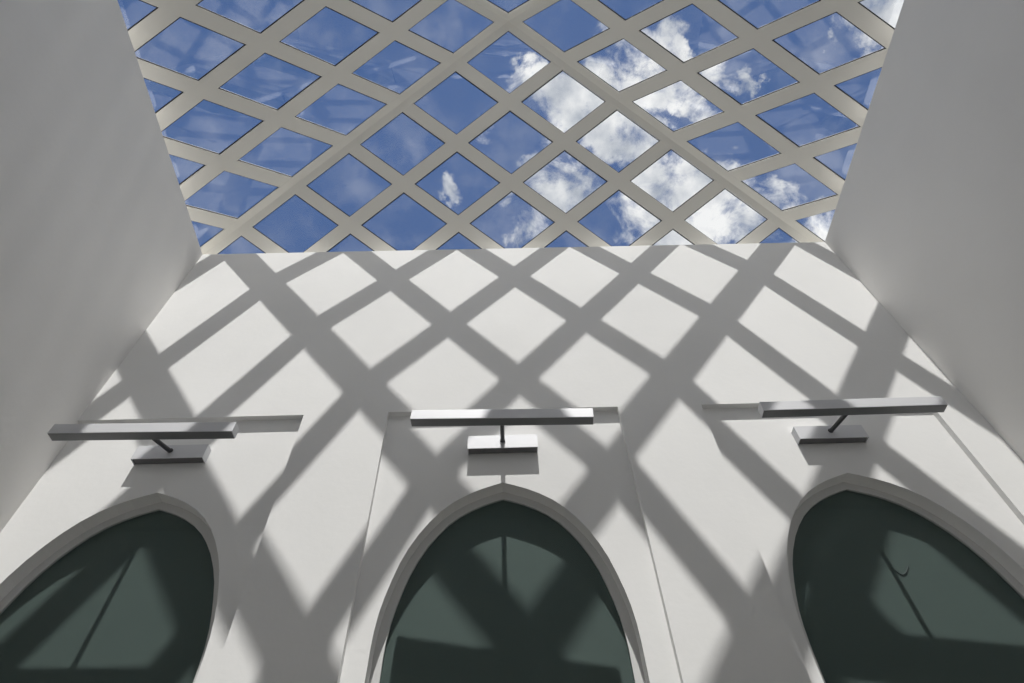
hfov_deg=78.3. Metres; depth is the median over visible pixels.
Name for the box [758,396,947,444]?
wall light
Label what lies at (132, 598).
window
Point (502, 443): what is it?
wall light
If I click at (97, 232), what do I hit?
wall
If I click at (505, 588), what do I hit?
window
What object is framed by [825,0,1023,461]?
wall
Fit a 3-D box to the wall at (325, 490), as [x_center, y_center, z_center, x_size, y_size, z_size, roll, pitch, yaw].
[0.142,1.386,3.490,7.135,6.930,0.550,-1,-53,-1]
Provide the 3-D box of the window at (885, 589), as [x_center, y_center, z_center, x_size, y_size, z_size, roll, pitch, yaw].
[2.108,2.047,2.382,1.339,3.846,0.064,-1,-53,-1]
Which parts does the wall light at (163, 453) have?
arm, plate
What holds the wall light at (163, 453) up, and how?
attached to the wall at (325, 490)
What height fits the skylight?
1.628 m
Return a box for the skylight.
[127,0,894,253]
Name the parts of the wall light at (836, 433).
plate, arm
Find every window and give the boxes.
[0,502,218,682]
[369,492,645,682]
[787,482,1023,682]
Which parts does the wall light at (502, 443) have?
plate, arm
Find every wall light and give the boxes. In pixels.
[47,422,238,464]
[410,408,593,454]
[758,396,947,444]
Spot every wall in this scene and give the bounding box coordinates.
[0,0,202,531]
[0,242,1023,682]
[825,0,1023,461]

